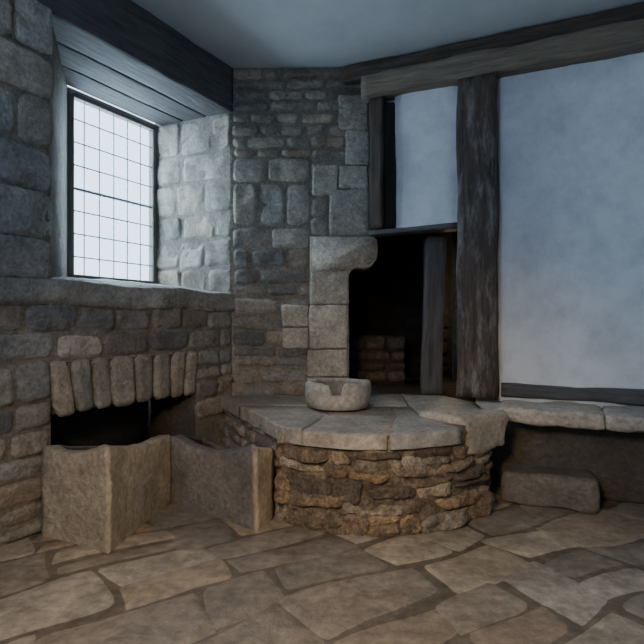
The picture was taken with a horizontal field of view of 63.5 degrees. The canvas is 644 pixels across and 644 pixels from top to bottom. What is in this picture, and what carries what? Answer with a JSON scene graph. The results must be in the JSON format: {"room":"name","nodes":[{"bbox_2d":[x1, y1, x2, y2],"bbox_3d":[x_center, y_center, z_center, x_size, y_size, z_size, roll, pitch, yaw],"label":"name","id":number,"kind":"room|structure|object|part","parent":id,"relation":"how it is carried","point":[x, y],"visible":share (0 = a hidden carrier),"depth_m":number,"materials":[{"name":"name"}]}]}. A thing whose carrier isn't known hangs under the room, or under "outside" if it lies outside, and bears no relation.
{"room":"historic interior","nodes":[
{"label":"historic interior","id":0,"kind":"room"},
{"bbox_2d":[74,188,150,208],"bbox_3d":[-2.056,-1.220,5.141,0.020,0.019,1.050,0,0,29],"label":"bar","id":1,"kind":"object","parent":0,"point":[77,189],"visible":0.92,"depth_m":5.10,"materials":[{"name":"grey metal"}]},
{"bbox_2d":[74,187,150,206],"bbox_3d":[-2.056,-1.230,5.141,0.013,0.012,1.050,0,0,29],"label":"lead","id":2,"kind":"object","parent":1,"relation":"attached to","point":[74,187],"visible":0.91,"depth_m":5.11,"materials":[{"name":"grey metal"}]},
{"bbox_2d":[0,0,232,546],"bbox_3d":[-2.698,-0.371,3.043,1.132,3.558,5.527,0,0,29],"label":"wall","id":3,"kind":"structure","parent":0,"point":[70,375],"depth_m":3.53,"materials":[{"name":"stone"}]},
{"bbox_2d":[67,88,73,276],"bbox_3d":[-2.298,-1.200,4.709,0.091,1.800,0.071,0,0,29],"label":"window frame","id":4,"kind":"structure","parent":3,"relation":"attached to","point":[70,97],"depth_m":4.68,"materials":[{"name":"brown wood"}]},
{"bbox_2d":[67,86,157,130],"bbox_3d":[-2.056,-2.080,5.141,0.091,0.071,1.050,0,0,29],"label":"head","id":5,"kind":"object","parent":3,"relation":"attached to","point":[80,97],"visible":0.91,"depth_m":5.09},
{"bbox_2d":[74,118,150,147],"bbox_3d":[-2.056,-1.860,5.141,0.012,0.012,1.050,0,0,29],"label":"lead","id":6,"kind":"object","parent":3,"relation":"attached to","point":[74,118],"visible":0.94,"depth_m":5.09,"materials":[{"name":"grey metal"}]},
{"bbox_2d":[74,141,150,167],"bbox_3d":[-2.056,-1.650,5.141,0.012,0.012,1.050,0,0,29],"label":"lead","id":7,"kind":"object","parent":3,"relation":"attached to","point":[74,141],"visible":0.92,"depth_m":5.11,"materials":[{"name":"grey metal"}]},
{"bbox_2d":[74,256,150,265],"bbox_3d":[-2.056,-0.600,5.142,0.013,0.012,1.050,0,0,29],"label":"lead","id":8,"kind":"object","parent":3,"relation":"attached to","point":[74,256],"visible":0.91,"depth_m":5.10,"materials":[{"name":"grey metal"}]},
{"bbox_2d":[74,210,150,226],"bbox_3d":[-2.056,-1.020,5.141,0.014,0.012,1.050,0,0,29],"label":"lead","id":9,"kind":"object","parent":3,"relation":"attached to","point":[74,210],"visible":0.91,"depth_m":5.10,"materials":[{"name":"grey metal"}]},
{"bbox_2d":[74,164,150,187],"bbox_3d":[-2.056,-1.440,5.142,0.012,0.012,1.050,0,0,29],"label":"lead","id":10,"kind":"object","parent":3,"relation":"attached to","point":[74,164],"visible":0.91,"depth_m":5.08,"materials":[{"name":"grey metal"}]},
{"bbox_2d":[74,233,150,246],"bbox_3d":[-2.056,-0.810,5.142,0.012,0.012,1.050,0,0,29],"label":"lead","id":11,"kind":"object","parent":3,"relation":"attached to","point":[74,233],"visible":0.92,"depth_m":5.08,"materials":[{"name":"grey metal"}]},
{"bbox_2d":[68,274,157,283],"bbox_3d":[-2.056,-0.400,5.142,0.092,0.071,1.050,0,0,29],"label":"foot","id":12,"kind":"object","parent":3,"relation":"attached to","point":[74,275],"visible":0.47,"depth_m":5.04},
{"bbox_2d":[83,103,84,274],"bbox_3d":[-2.219,-1.250,4.849,0.011,1.700,0.011,0,0,29],"label":"lead","id":13,"kind":"object","parent":12,"relation":"on","point":[83,103],"visible":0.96,"depth_m":4.85,"materials":[{"name":"grey metal"}]},
{"bbox_2d":[98,109,99,275],"bbox_3d":[-2.139,-1.250,4.993,0.011,1.700,0.011,0,0,29],"label":"lead","id":14,"kind":"object","parent":12,"relation":"on","point":[99,109],"visible":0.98,"depth_m":4.99,"materials":[{"name":"grey metal"}]},
{"bbox_2d":[113,115,113,277],"bbox_3d":[-2.058,-1.250,5.137,0.011,1.700,0.011,0,0,29],"label":"lead","id":15,"kind":"object","parent":12,"relation":"on","point":[113,115],"visible":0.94,"depth_m":5.13,"materials":[{"name":"grey metal"}]},
{"bbox_2d":[127,121,127,278],"bbox_3d":[-1.978,-1.250,5.281,0.011,1.700,0.011,0,0,29],"label":"lead","id":16,"kind":"object","parent":12,"relation":"on","point":[127,121],"visible":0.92,"depth_m":5.28,"materials":[{"name":"grey metal"}]},
{"bbox_2d":[139,126,140,279],"bbox_3d":[-1.898,-1.250,5.425,0.012,1.700,0.012,0,0,29],"label":"lead","id":17,"kind":"object","parent":12,"relation":"on","point":[139,126],"visible":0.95,"depth_m":5.42,"materials":[{"name":"grey metal"}]},
{"bbox_2d":[0,276,235,312],"bbox_3d":[-2.229,-0.248,3.636,0.942,0.324,4.022,0,0,29],"label":"window sill","id":18,"kind":"structure","parent":3,"relation":"attached to","point":[71,291],"depth_m":3.93,"materials":[{"name":"stone"}]},
{"bbox_2d":[62,65,182,125],"bbox_3d":[-2.559,-2.180,3.786,0.312,0.169,4.960,0,0,29],"label":"lintel beam","id":19,"kind":"structure","parent":3,"relation":"attached to","point":[77,80],"depth_m":4.87,"materials":[{"name":"grey wood"}]},
{"bbox_2d":[57,41,205,120],"bbox_3d":[-2.347,-2.180,3.553,0.308,0.167,4.760,0,0,29],"label":"lintel beam","id":20,"kind":"structure","parent":3,"relation":"attached to","point":[71,58],"depth_m":4.58,"materials":[{"name":"grey wood"}]},
{"bbox_2d":[37,0,232,111],"bbox_3d":[-2.075,-2.321,3.280,0.209,0.461,4.550,0,0,29],"label":"lintel","id":21,"kind":"object","parent":3,"relation":"attached to","point":[125,26],"visible":0.93,"depth_m":4.28,"materials":[{"name":"grey wood"}]},
{"bbox_2d":[52,21,228,115],"bbox_3d":[-2.133,-2.180,3.319,0.312,0.167,4.560,0,0,29],"label":"lintel beam","id":22,"kind":"structure","parent":3,"relation":"attached to","point":[121,62],"depth_m":4.25,"materials":[{"name":"grey wood"}]},
{"bbox_2d":[149,112,231,292],"bbox_3d":[-1.375,-1.225,5.390,1.038,2.050,0.080,0,0,24],"label":"window reveal","id":23,"kind":"object","parent":3,"relation":"attached to","point":[193,192],"depth_m":5.39,"materials":[{"name":"stone"}]},
{"bbox_2d":[230,68,369,395],"bbox_3d":[-0.220,-0.573,5.408,1.401,3.946,0.523,0,0,0],"label":"wall","id":24,"kind":"structure","parent":0,"point":[300,137],"depth_m":5.18,"materials":[{"name":"stone"}]},
{"bbox_2d":[310,237,377,273],"bbox_3d":[0.217,-0.665,5.395,0.675,0.370,0.500,0,0,0],"label":"corbel","id":25,"kind":"object","parent":24,"relation":"attached to","point":[327,254],"visible":0.93,"depth_m":5.15,"materials":[{"name":"stone"}]},
{"bbox_2d":[0,484,643,643],"bbox_3d":[0.234,1.400,3.200,7.669,0.012,8.400,0,0,0],"label":"floor","id":26,"kind":"structure","parent":0,"point":[515,573],"depth_m":2.78,"materials":[{"name":"beige stone"}]},
{"bbox_2d":[41,434,273,553],"bbox_3d":[-0.989,1.081,3.732,1.201,0.638,1.489,0,0,34],"label":"trough","id":27,"kind":"object","parent":26,"relation":"on","point":[94,497],"visible":1,"depth_m":3.50,"materials":[{"name":"beige stone"}]},
{"bbox_2d":[221,394,508,536],"bbox_3d":[0.201,1.033,4.324,2.399,0.758,1.951,0,0,0],"label":"stone hearth","id":28,"kind":"object","parent":26,"relation":"on","point":[398,464],"visible":0.91,"depth_m":3.52,"materials":[{"name":"stone"}]},
{"bbox_2d":[305,378,371,410],"bbox_3d":[0.136,0.600,4.381,0.564,0.226,0.559,0,0,0],"label":"mortar","id":29,"kind":"object","parent":28,"relation":"on","point":[327,394],"visible":1,"depth_m":4.16,"materials":[{"name":"beige stone"}]},
{"bbox_2d":[420,236,446,393],"bbox_3d":[1.106,-0.067,5.178,0.254,1.554,0.152,0,0,2],"label":"post","id":30,"kind":"object","parent":28,"relation":"on","point":[434,248],"visible":1,"depth_m":5.11,"materials":[{"name":"grey wood"}]},
{"bbox_2d":[490,400,643,514],"bbox_3d":[2.213,1.037,3.949,1.981,0.772,0.565,0,0,24],"label":"stone bench","id":31,"kind":"object","parent":26,"relation":"on","point":[573,456],"visible":0.86,"depth_m":4.03,"materials":[{"name":"grey stone"}]},
{"bbox_2d":[131,0,643,67],"bbox_3d":[0.450,-2.590,3.150,7.300,0.100,8.300,0,0,0],"label":"ceiling","id":32,"kind":"structure","parent":0,"point":[239,33],"depth_m":4.44,"materials":[{"name":"paint"}]},
{"bbox_2d":[349,229,475,402],"bbox_3d":[1.097,-0.100,6.050,2.607,3.000,2.300,0,0,0],"label":"chamber","id":33,"kind":"object","parent":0,"point":[386,298],"visible":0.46,"depth_m":6.96,"materials":[{"name":"black"}]},
{"bbox_2d":[385,52,643,409],"bbox_3d":[2.132,-0.570,4.419,3.554,3.940,0.178,0,0,24],"label":"wall","id":34,"kind":"structure","parent":0,"point":[571,137],"depth_m":4.40,"materials":[{"name":"paint"}]},
{"bbox_2d":[368,222,457,237],"bbox_3d":[0.870,-0.865,4.919,0.841,0.054,0.214,-1,0,24],"label":"lintel","id":35,"kind":"object","parent":34,"relation":"attached to","point":[444,227],"visible":0.96,"depth_m":4.85,"materials":[{"name":"grey wood"}]},
{"bbox_2d":[369,96,384,229],"bbox_3d":[0.539,-1.528,5.041,0.143,1.255,0.153,0,0,24],"label":"timber post","id":36,"kind":"object","parent":35,"relation":"on","point":[376,105],"visible":0.88,"depth_m":4.98,"materials":[{"name":"brown wood"}]},
{"bbox_2d":[384,102,395,228],"bbox_3d":[0.656,-1.500,5.007,0.115,1.200,0.082,0,0,24],"label":"stud","id":37,"kind":"object","parent":35,"relation":"on","point":[389,108],"visible":0.99,"depth_m":4.97,"materials":[{"name":"black wood"}]},
{"bbox_2d":[456,72,499,398],"bbox_3d":[1.391,-0.748,4.637,0.362,2.816,0.215,0,0,24],"label":"timber post","id":38,"kind":"object","parent":34,"relation":"attached to","point":[476,112],"visible":0.99,"depth_m":4.55,"materials":[{"name":"brown wood"}]},
{"bbox_3d":[1.389,-0.748,4.638,0.361,2.815,0.215,0,0,24],"label":"post","id":39,"kind":"part","parent":38,"relation":"part of","materials":[{"name":"brown wood"}]},
{"bbox_2d":[361,19,643,102],"bbox_3d":[2.068,-2.259,4.341,3.608,0.223,0.248,0,0,24],"label":"beam","id":40,"kind":"structure","parent":38,"relation":"on","point":[609,41],"depth_m":4.43,"materials":[{"name":"brown wood"}]},
{"bbox_2d":[343,2,643,84],"bbox_3d":[1.996,-2.441,4.446,3.825,0.169,0.226,0,0,24],"label":"beam","id":41,"kind":"structure","parent":34,"relation":"attached to","point":[352,74],"depth_m":4.52,"materials":[{"name":"brown wood"}]},
{"bbox_2d":[501,383,643,405],"bbox_3d":[2.659,0.601,4.118,2.347,0.139,0.140,0,0,24],"label":"rail","id":42,"kind":"object","parent":34,"relation":"attached to","point":[625,396],"depth_m":4.31,"materials":[{"name":"brown wood"}]}
]}

